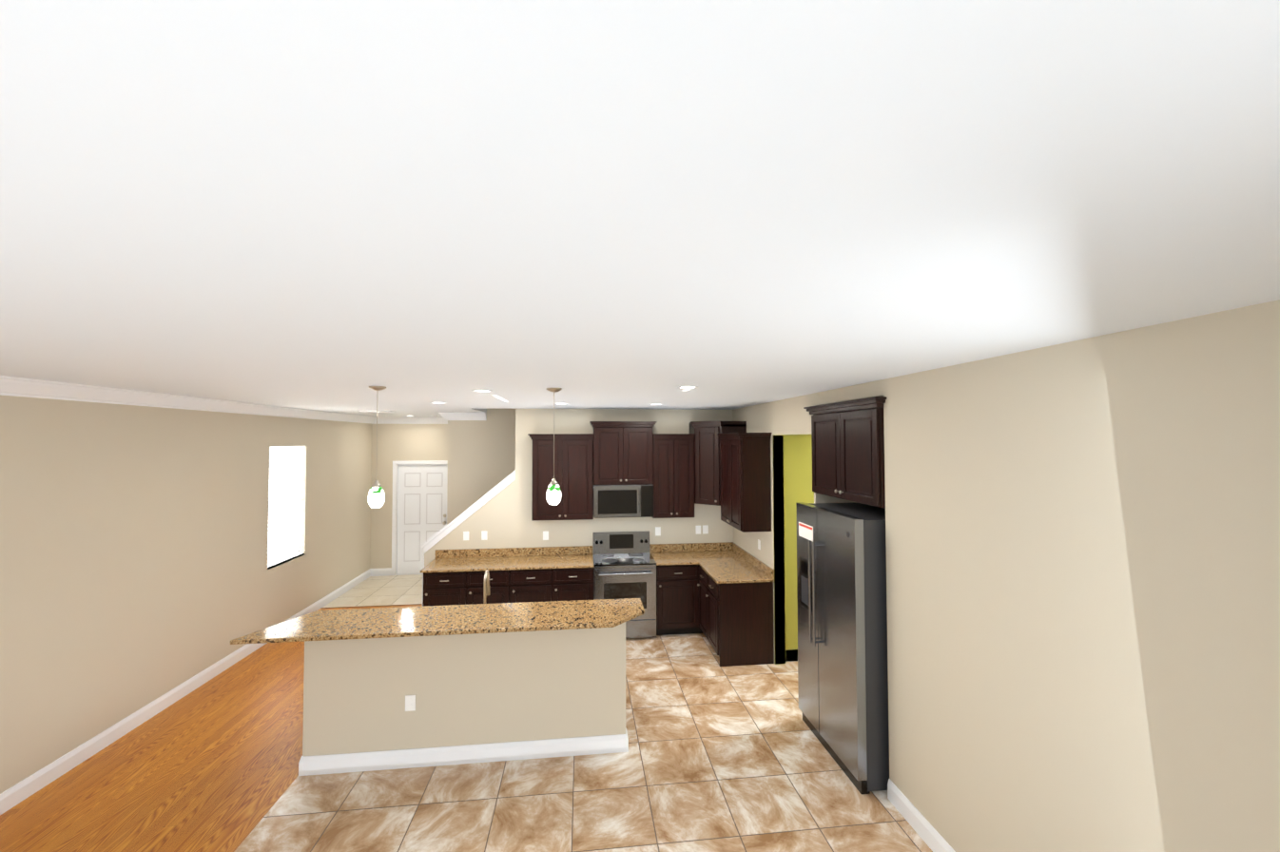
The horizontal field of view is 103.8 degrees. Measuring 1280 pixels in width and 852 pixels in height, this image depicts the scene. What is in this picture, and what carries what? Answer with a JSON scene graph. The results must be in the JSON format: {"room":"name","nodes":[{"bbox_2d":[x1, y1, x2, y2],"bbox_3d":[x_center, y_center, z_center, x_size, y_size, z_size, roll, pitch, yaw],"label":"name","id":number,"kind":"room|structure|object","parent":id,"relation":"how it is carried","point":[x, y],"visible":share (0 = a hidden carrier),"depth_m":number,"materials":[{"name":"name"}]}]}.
{"room":"kitchen","nodes":[
{"label":"kitchen","id":0,"kind":"room"},
{"bbox_2d":[0,395,371,794],"bbox_3d":[-4.351,1.136,4.247,0.120,2.850,9.920,0,-2,-7],"label":"wall","id":1,"kind":"structure","parent":0,"point":[136,574],"depth_m":4.29,"materials":[{"name":"beige paint"}]},
{"bbox_2d":[0,568,372,814],"bbox_3d":[-4.274,2.494,4.158,0.016,0.130,9.800,0,-2,-7],"label":"baseboard","id":2,"kind":"structure","parent":1,"relation":"attached to","point":[22,790],"depth_m":4.20,"materials":[{"name":"white wood"}]},
{"bbox_2d":[0,375,376,424],"bbox_3d":[-4.230,-0.233,4.238,0.115,0.115,9.800,0,-2,-7],"label":"crown molding","id":3,"kind":"structure","parent":1,"relation":"attached to","point":[12,386],"depth_m":4.29,"materials":[{"name":"white wood"}]},
{"bbox_2d":[267,446,303,569],"bbox_3d":[-4.605,1.008,6.487,0.110,1.490,0.820,0,-2,-7],"label":"window frame","id":4,"kind":"structure","parent":1,"relation":"attached to","point":[298,455],"depth_m":6.85,"materials":[{"name":"white"}]},
{"bbox_2d":[267,446,305,567],"bbox_3d":[-4.595,0.998,6.488,0.060,1.464,0.810,0,-2,-7],"label":"window blinds","id":5,"kind":"object","parent":1,"relation":"attached to","point":[271,449],"visible":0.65,"depth_m":6.47,"materials":[{"name":"white plastic"}]},
{"bbox_2d":[0,604,422,851],"bbox_3d":[-0.709,2.564,3.727,7.000,0.050,8.130,0,-2,-7],"label":"floor","id":6,"kind":"structure","parent":0,"point":[211,765],"depth_m":3.64,"materials":[{"name":"brown wood"}]},
{"bbox_2d":[297,603,422,775],"bbox_3d":[-3.554,2.591,5.480,1.750,0.004,3.867,0,-2,-7],"label":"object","id":7,"kind":"structure","parent":6,"relation":"on","point":[370,606],"depth_m":7.36,"materials":[{"name":"brown"}]},
{"bbox_2d":[322,574,422,607],"bbox_3d":[-3.875,2.695,8.254,1.750,0.050,1.745,0,-2,-7],"label":"floor","id":8,"kind":"structure","parent":0,"point":[388,590],"depth_m":8.02,"materials":[{"name":"beige tile"}]},
{"bbox_2d":[369,424,447,568],"bbox_3d":[-3.925,1.272,9.227,1.870,2.850,0.120,0,-2,-7],"label":"wall","id":9,"kind":"structure","parent":0,"point":[403,442],"depth_m":9.11,"materials":[{"name":"beige paint"}]},
{"bbox_2d":[372,567,391,576],"bbox_3d":[-4.646,2.628,9.037,0.338,0.130,0.016,0,-2,-7],"label":"baseboard","id":10,"kind":"structure","parent":9,"relation":"attached to","point":[376,572],"depth_m":9.03,"materials":[{"name":"white wood"}]},
{"bbox_2d":[377,417,447,424],"bbox_3d":[-3.979,-0.099,9.141,1.500,0.115,0.115,0,-2,-7],"label":"crown molding","id":11,"kind":"structure","parent":9,"relation":"attached to","point":[380,420],"depth_m":9.11,"materials":[{"name":"white wood"}]},
{"bbox_2d":[391,460,447,575],"bbox_3d":[-3.963,1.665,9.202,1.054,2.062,0.138,0,-2,-7],"label":"door frame","id":12,"kind":"structure","parent":9,"relation":"attached to","point":[396,464],"depth_m":9.10,"materials":[{"name":"white wood"}]},
{"bbox_2d":[396,464,447,574],"bbox_3d":[-3.959,1.696,9.165,0.900,1.973,0.112,0,-2,-7],"label":"front door","id":13,"kind":"structure","parent":9,"relation":"in","point":[422,491],"depth_m":9.17,"materials":[{"name":"white wood"}]},
{"bbox_2d":[446,420,456,524],"bbox_3d":[-2.953,1.248,8.439,0.120,2.850,1.670,0,-2,-7],"label":"wall","id":14,"kind":"structure","parent":0,"point":[451,493],"depth_m":7.62,"materials":[{"name":"beige paint"}]},
{"bbox_2d":[437,412,448,421],"bbox_3d":[-3.066,-0.121,8.405,0.115,0.115,1.785,0,-2,-7],"label":"crown molding","id":15,"kind":"structure","parent":14,"relation":"attached to","point":[445,416],"depth_m":7.59,"materials":[{"name":"white wood"}]},
{"bbox_2d":[455,408,515,518],"bbox_3d":[-0.160,-0.045,8.017,5.330,5.400,0.120,0,-2,-7],"label":"wall","id":16,"kind":"structure","parent":0,"point":[485,456],"depth_m":7.68,"materials":[{"name":"beige paint"}]},
{"bbox_2d":[448,412,486,420],"bbox_3d":[-2.620,-0.143,7.616,0.550,0.115,0.115,0,-2,-7],"label":"crown molding","id":17,"kind":"structure","parent":16,"relation":"attached to","point":[452,416],"depth_m":7.61,"materials":[{"name":"white wood"}]},
{"bbox_2d":[424,408,733,566],"bbox_3d":[-0.698,-0.077,6.818,4.215,5.400,0.120,0,-2,-7],"label":"wall","id":18,"kind":"structure","parent":0,"point":[529,532],"depth_m":6.69,"materials":[{"name":"beige paint"}]},
{"bbox_2d":[463,531,468,540],"bbox_3d":[-2.260,1.429,6.529,0.075,0.115,0.009,0,-2,-7],"label":"outlet","id":19,"kind":"object","parent":18,"relation":"attached to","point":[465,533],"depth_m":6.53,"materials":[{"name":"white plastic"}]},
{"bbox_2d":[421,470,515,598],"bbox_3d":[-2.236,1.602,6.593,1.179,2.037,0.188,0,-2,-7],"label":"trim","id":20,"kind":"structure","parent":18,"relation":"attached to","point":[459,519],"depth_m":6.52,"materials":[{"name":"white wood"}]},
{"bbox_2d":[481,530,487,540],"bbox_3d":[-2.031,1.429,6.556,0.075,0.115,0.009,0,-2,-7],"label":"outlet","id":21,"kind":"object","parent":18,"relation":"attached to","point":[484,533],"depth_m":6.55,"materials":[{"name":"white plastic"}]},
{"bbox_2d":[435,545,591,557],"bbox_3d":[-1.634,1.652,6.584,2.016,0.105,0.025,0,-2,-7],"label":"backsplash","id":22,"kind":"structure","parent":18,"relation":"attached to","point":[537,552],"depth_m":6.57,"materials":[{"name":"brown stone"}]},
{"bbox_2d":[543,531,548,540],"bbox_3d":[-1.246,1.450,6.647,0.075,0.115,0.008,0,-2,-7],"label":"outlet","id":23,"kind":"object","parent":18,"relation":"attached to","point":[545,533],"depth_m":6.64,"materials":[{"name":"white plastic"}]},
{"bbox_2d":[527,433,593,521],"bbox_3d":[-1.016,0.650,6.503,0.812,1.090,0.385,0,-2,-7],"label":"upper cabinet","id":24,"kind":"object","parent":18,"relation":"attached to","point":[573,465],"visible":1,"depth_m":6.36,"materials":[{"name":"brown wood"}]},
{"bbox_2d":[589,421,657,484],"bbox_3d":[-0.231,0.351,6.582,0.848,0.810,0.425,0,-2,-7],"label":"upper cabinet","id":25,"kind":"object","parent":18,"relation":"attached to","point":[622,453],"visible":1,"depth_m":6.41,"materials":[{"name":"brown wood"}]},
{"bbox_2d":[593,484,653,518],"bbox_3d":[-0.228,0.962,6.548,0.756,0.407,0.459,0,-2,-7],"label":"microwave","id":26,"kind":"object","parent":25,"relation":"attached to","point":[623,500],"visible":0.94,"depth_m":6.35,"materials":[{"name":"silver metal"}]},
{"bbox_2d":[655,526,660,535],"bbox_3d":[0.243,1.432,6.820,0.075,0.115,0.008,0,-2,-7],"label":"outlet","id":27,"kind":"object","parent":18,"relation":"attached to","point":[657,529],"depth_m":6.82,"materials":[{"name":"white plastic"}]},
{"bbox_2d":[652,433,695,518],"bbox_3d":[0.422,0.652,6.669,0.552,1.090,0.385,0,-2,-7],"label":"upper cabinet","id":28,"kind":"object","parent":18,"relation":"attached to","point":[673,473],"visible":0.94,"depth_m":6.52,"materials":[{"name":"brown wood"}]},
{"bbox_2d":[649,542,733,553],"bbox_3d":[0.707,1.654,6.854,1.160,0.105,0.025,0,-2,-7],"label":"backsplash","id":29,"kind":"structure","parent":18,"relation":"attached to","point":[656,548],"depth_m":6.84,"materials":[{"name":"brown stone"}]},
{"bbox_2d":[695,525,700,534],"bbox_3d":[0.800,1.422,6.884,0.075,0.115,0.008,0,-2,-7],"label":"outlet","id":30,"kind":"object","parent":18,"relation":"attached to","point":[698,528],"depth_m":6.88,"materials":[{"name":"white plastic"}]},
{"bbox_2d":[702,524,708,533],"bbox_3d":[0.900,1.422,6.895,0.075,0.115,0.009,0,-2,-7],"label":"outlet","id":31,"kind":"object","parent":18,"relation":"attached to","point":[705,528],"depth_m":6.89,"materials":[{"name":"white plastic"}]},
{"bbox_2d":[689,421,746,505],"bbox_3d":[0.987,0.479,6.597,0.668,1.070,0.668,0,-2,-7],"label":"upper cabinet","id":32,"kind":"object","parent":18,"relation":"attached to","point":[707,465],"visible":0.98,"depth_m":6.42,"materials":[{"name":"brown wood"}]},
{"bbox_2d":[234,633,932,851],"bbox_3d":[1.507,2.551,3.415,7.870,0.050,7.000,0,-2,-7],"label":"floor","id":33,"kind":"structure","parent":0,"point":[716,758],"depth_m":3.45,"materials":[{"name":"brown tile"}]},
{"bbox_2d":[422,572,473,606],"bbox_3d":[-2.293,2.166,6.192,0.570,0.889,0.622,0,-2,-7],"label":"base cabinet","id":34,"kind":"object","parent":33,"relation":"on","point":[439,589],"depth_m":5.90,"materials":[{"name":"brown wood"}]},
{"bbox_2d":[420,553,593,572],"bbox_3d":[-1.599,1.708,6.279,2.016,0.025,0.635,0,-2,-7],"label":"countertop","id":35,"kind":"structure","parent":34,"relation":"on","point":[548,560],"depth_m":6.19,"materials":[{"name":"brown stone"}]},
{"bbox_2d":[302,621,625,756],"bbox_3d":[-1.294,2.029,3.876,2.370,1.030,0.130,0,-2,-7],"label":"wall","id":36,"kind":"structure","parent":33,"relation":"on","point":[475,688],"depth_m":3.81,"materials":[{"name":"beige paint"}]},
{"bbox_2d":[405,695,415,711],"bbox_3d":[-1.718,2.072,3.755,0.075,0.115,0.008,0,-2,-7],"label":"outlet","id":37,"kind":"object","parent":36,"relation":"attached to","point":[410,703],"depth_m":3.75,"materials":[{"name":"white plastic"}]},
{"bbox_2d":[230,598,644,644],"bbox_3d":[-1.355,1.442,3.759,2.798,0.030,0.560,0,-2,-7],"label":"countertop","id":38,"kind":"structure","parent":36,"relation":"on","point":[413,621],"depth_m":3.68,"materials":[{"name":"beige stone"}]},
{"bbox_2d":[298,727,628,775],"bbox_3d":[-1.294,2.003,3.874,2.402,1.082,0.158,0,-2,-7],"label":"baseboard","id":39,"kind":"structure","parent":36,"relation":"attached to","point":[344,763],"depth_m":3.78,"materials":[{"name":"white wood"}]},
{"bbox_2d":[473,568,515,604],"bbox_3d":[-1.830,2.166,6.246,0.633,0.889,0.622,0,-2,-7],"label":"base cabinet","id":40,"kind":"object","parent":33,"relation":"on","point":[502,585],"depth_m":5.96,"materials":[{"name":"brown wood"}]},
{"bbox_2d":[515,568,557,602],"bbox_3d":[-1.337,2.167,6.303,0.632,0.889,0.622,0,-2,-7],"label":"base cabinet","id":41,"kind":"object","parent":33,"relation":"on","point":[523,574],"depth_m":6.01,"materials":[{"name":"brown wood"}]},
{"bbox_2d":[557,553,593,601],"bbox_3d":[-0.877,2.167,6.356,0.564,0.889,0.622,0,-2,-7],"label":"base cabinet","id":42,"kind":"object","parent":33,"relation":"on","point":[572,584],"depth_m":6.07,"materials":[{"name":"brown wood"}]},
{"bbox_2d":[592,530,656,638],"bbox_3d":[-0.210,2.011,6.389,0.764,1.200,0.705,0,-2,-7],"label":"range","id":43,"kind":"object","parent":33,"relation":"on","point":[624,564],"visible":0.83,"depth_m":6.13,"materials":[{"name":"silver metal"}]},
{"bbox_2d":[655,561,695,635],"bbox_3d":[0.444,2.168,6.484,0.553,0.889,0.671,0,-2,-7],"label":"base cabinet","id":44,"kind":"object","parent":33,"relation":"on","point":[675,584],"depth_m":6.20,"materials":[{"name":"brown wood"}]},
{"bbox_2d":[650,549,744,564],"bbox_3d":[0.742,1.711,6.550,1.160,0.025,0.635,0,-2,-7],"label":"countertop","id":45,"kind":"structure","parent":44,"relation":"on","point":[682,556],"depth_m":6.52,"materials":[{"name":"brown stone"}]},
{"bbox_2d":[695,564,706,637],"bbox_3d":[1.039,2.154,6.035,0.687,0.889,0.496,0,-2,-7],"label":"base cabinet","id":46,"kind":"object","parent":33,"relation":"on","point":[700,572],"depth_m":6.18,"materials":[{"name":"brown wood"}]},
{"bbox_2d":[706,576,774,666],"bbox_3d":[1.113,2.144,5.677,0.622,0.889,0.503,0,-2,-7],"label":"base cabinet","id":47,"kind":"object","parent":33,"relation":"on","point":[719,595],"depth_m":5.43,"materials":[{"name":"brown wood"}]},
{"bbox_2d":[698,561,774,583],"bbox_3d":[1.089,1.691,5.840,0.634,0.025,0.854,0,-2,-7],"label":"countertop","id":48,"kind":"structure","parent":47,"relation":"on","point":[720,572],"depth_m":5.72,"materials":[{"name":"brown stone"}]},
{"bbox_2d":[795,502,889,795],"bbox_3d":[1.821,1.600,3.971,0.901,1.880,0.950,0,-2,-7],"label":"fridge","id":49,"kind":"object","parent":33,"relation":"on","point":[843,678],"visible":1,"depth_m":3.62,"materials":[{"name":"silver metal"}]},
{"bbox_3d":[-1.312,2.098,4.291,2.330,0.916,0.694,0,-2,-7],"label":"cabinet","id":50,"kind":"object","parent":33,"relation":"on","visible":0},
{"bbox_2d":[483,570,490,603],"bbox_3d":[-1.252,1.418,4.158,0.091,0.438,0.184,0,-2,-7],"label":"faucet","id":51,"kind":"object","parent":50,"relation":"on","point":[486,588],"visible":0.6,"depth_m":4.10,"materials":[{"name":"silver metal"}]},
{"bbox_2d":[0,0,1279,417],"bbox_3d":[-0.811,-0.347,4.637,7.400,0.120,10.200,0,-2,-7],"label":"ceiling","id":52,"kind":"structure","parent":0,"point":[418,207],"depth_m":0.84,"materials":[{"name":"white paint"}]},
{"bbox_2d":[358,410,395,412],"bbox_3d":[-3.726,-0.204,7.126,0.420,0.016,0.220,0,-2,-7],"label":"ceiling vent","id":53,"kind":"object","parent":52,"relation":"in","point":[378,411],"visible":0.98,"depth_m":7.11,"materials":[{"name":"white metal"}]},
{"bbox_2d":[368,386,386,507],"bbox_3d":[-2.032,0.163,3.877,0.124,0.936,0.124,0,-2,-7],"label":"pendant light","id":54,"kind":"object","parent":52,"relation":"hanging from","point":[376,496],"visible":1,"depth_m":3.84,"materials":[{"name":"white glass"}]},
{"bbox_2d":[471,389,492,392],"bbox_3d":[-1.328,-0.294,4.233,0.170,0.006,0.170,0,-2,-7],"label":"recessed light","id":55,"kind":"object","parent":52,"relation":"in","point":[483,391],"visible":1,"depth_m":4.26,"materials":[{"name":"white"}]},
{"bbox_2d":[546,387,562,504],"bbox_3d":[-0.691,0.165,4.032,0.124,0.936,0.124,0,-2,-7],"label":"pendant light","id":56,"kind":"object","parent":52,"relation":"hanging from","point":[553,494],"visible":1,"depth_m":3.99,"materials":[{"name":"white glass"}]},
{"bbox_2d":[493,388,690,401],"bbox_3d":[-0.519,-0.283,4.745,1.715,0.001,1.530,0,-2,-7],"label":"recessed light","id":57,"kind":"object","parent":52,"relation":"attached to","point":[506,400],"depth_m":4.83,"materials":[{"name":"white plastic"}]},
{"bbox_2d":[676,386,698,388],"bbox_3d":[0.374,-0.304,3.967,0.170,0.006,0.170,0,-2,-7],"label":"recessed light","id":58,"kind":"object","parent":52,"relation":"in","point":[686,387],"visible":1,"depth_m":3.98,"materials":[{"name":"white"}]},
{"bbox_2d":[783,434,811,438],"bbox_3d":[1.632,-0.096,5.041,0.005,0.370,0.965,0,-2,-7],"label":"wall","id":59,"kind":"structure","parent":0,"point":[798,436],"depth_m":5.59,"materials":[{"name":"yellow paint"}]},
{"bbox_2d":[783,438,814,661],"bbox_3d":[2.226,1.160,5.652,1.330,2.850,0.120,0,-2,-7],"label":"wall","id":60,"kind":"structure","parent":0,"point":[797,468],"depth_m":5.55,"materials":[{"name":"yellow paint"}]},
{"bbox_2d":[785,649,797,661],"bbox_3d":[2.234,2.519,5.583,1.328,0.130,0.016,0,-2,-7],"label":"baseboard","id":61,"kind":"structure","parent":60,"relation":"attached to","point":[792,650],"depth_m":5.51,"materials":[{"name":"black"}]},
{"bbox_2d":[732,299,1279,851],"bbox_3d":[1.747,1.102,3.483,0.120,2.850,7.000,0,-2,-7],"label":"wall","id":62,"kind":"structure","parent":0,"point":[1082,570],"depth_m":2.07,"materials":[{"name":"beige paint"}]},
{"bbox_2d":[717,432,771,532],"bbox_3d":[1.209,0.629,5.907,0.385,1.090,0.851,0,-2,-7],"label":"upper cabinet","id":63,"kind":"object","parent":62,"relation":"attached to","point":[746,503],"visible":0.98,"depth_m":5.54,"materials":[{"name":"brown wood"}]},
{"bbox_2d":[733,543,774,580],"bbox_3d":[1.355,1.635,6.192,0.024,0.105,1.490,0,-2,-7],"label":"backsplash","id":64,"kind":"structure","parent":62,"relation":"attached to","point":[767,571],"depth_m":6.00,"materials":[{"name":"brown stone"}]},
{"bbox_2d":[757,539,760,550],"bbox_3d":[1.401,1.394,5.902,0.008,0.115,0.075,0,-2,-7],"label":"outlet","id":65,"kind":"object","parent":62,"relation":"attached to","point":[759,541],"depth_m":5.89,"materials":[{"name":"white plastic"}]},
{"bbox_2d":[772,433,811,664],"bbox_3d":[1.572,1.327,4.995,0.122,2.484,0.973,0,-2,-7],"label":"door frame","id":66,"kind":"structure","parent":62,"relation":"attached to","point":[777,449],"depth_m":5.47,"materials":[{"name":"black paint"}]},
{"bbox_2d":[803,396,886,507],"bbox_3d":[1.905,0.198,4.020,0.725,0.765,1.110,0,-2,-7],"label":"upper cabinet","id":67,"kind":"object","parent":62,"relation":"attached to","point":[847,442],"visible":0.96,"depth_m":3.83,"materials":[{"name":"brown wood"}]},
{"bbox_2d":[887,778,955,851],"bbox_3d":[1.885,2.413,1.685,0.016,0.130,3.470,0,-2,-7],"label":"baseboard","id":68,"kind":"structure","parent":62,"relation":"attached to","point":[901,804],"depth_m":3.11,"materials":[{"name":"white wood"}]}
]}

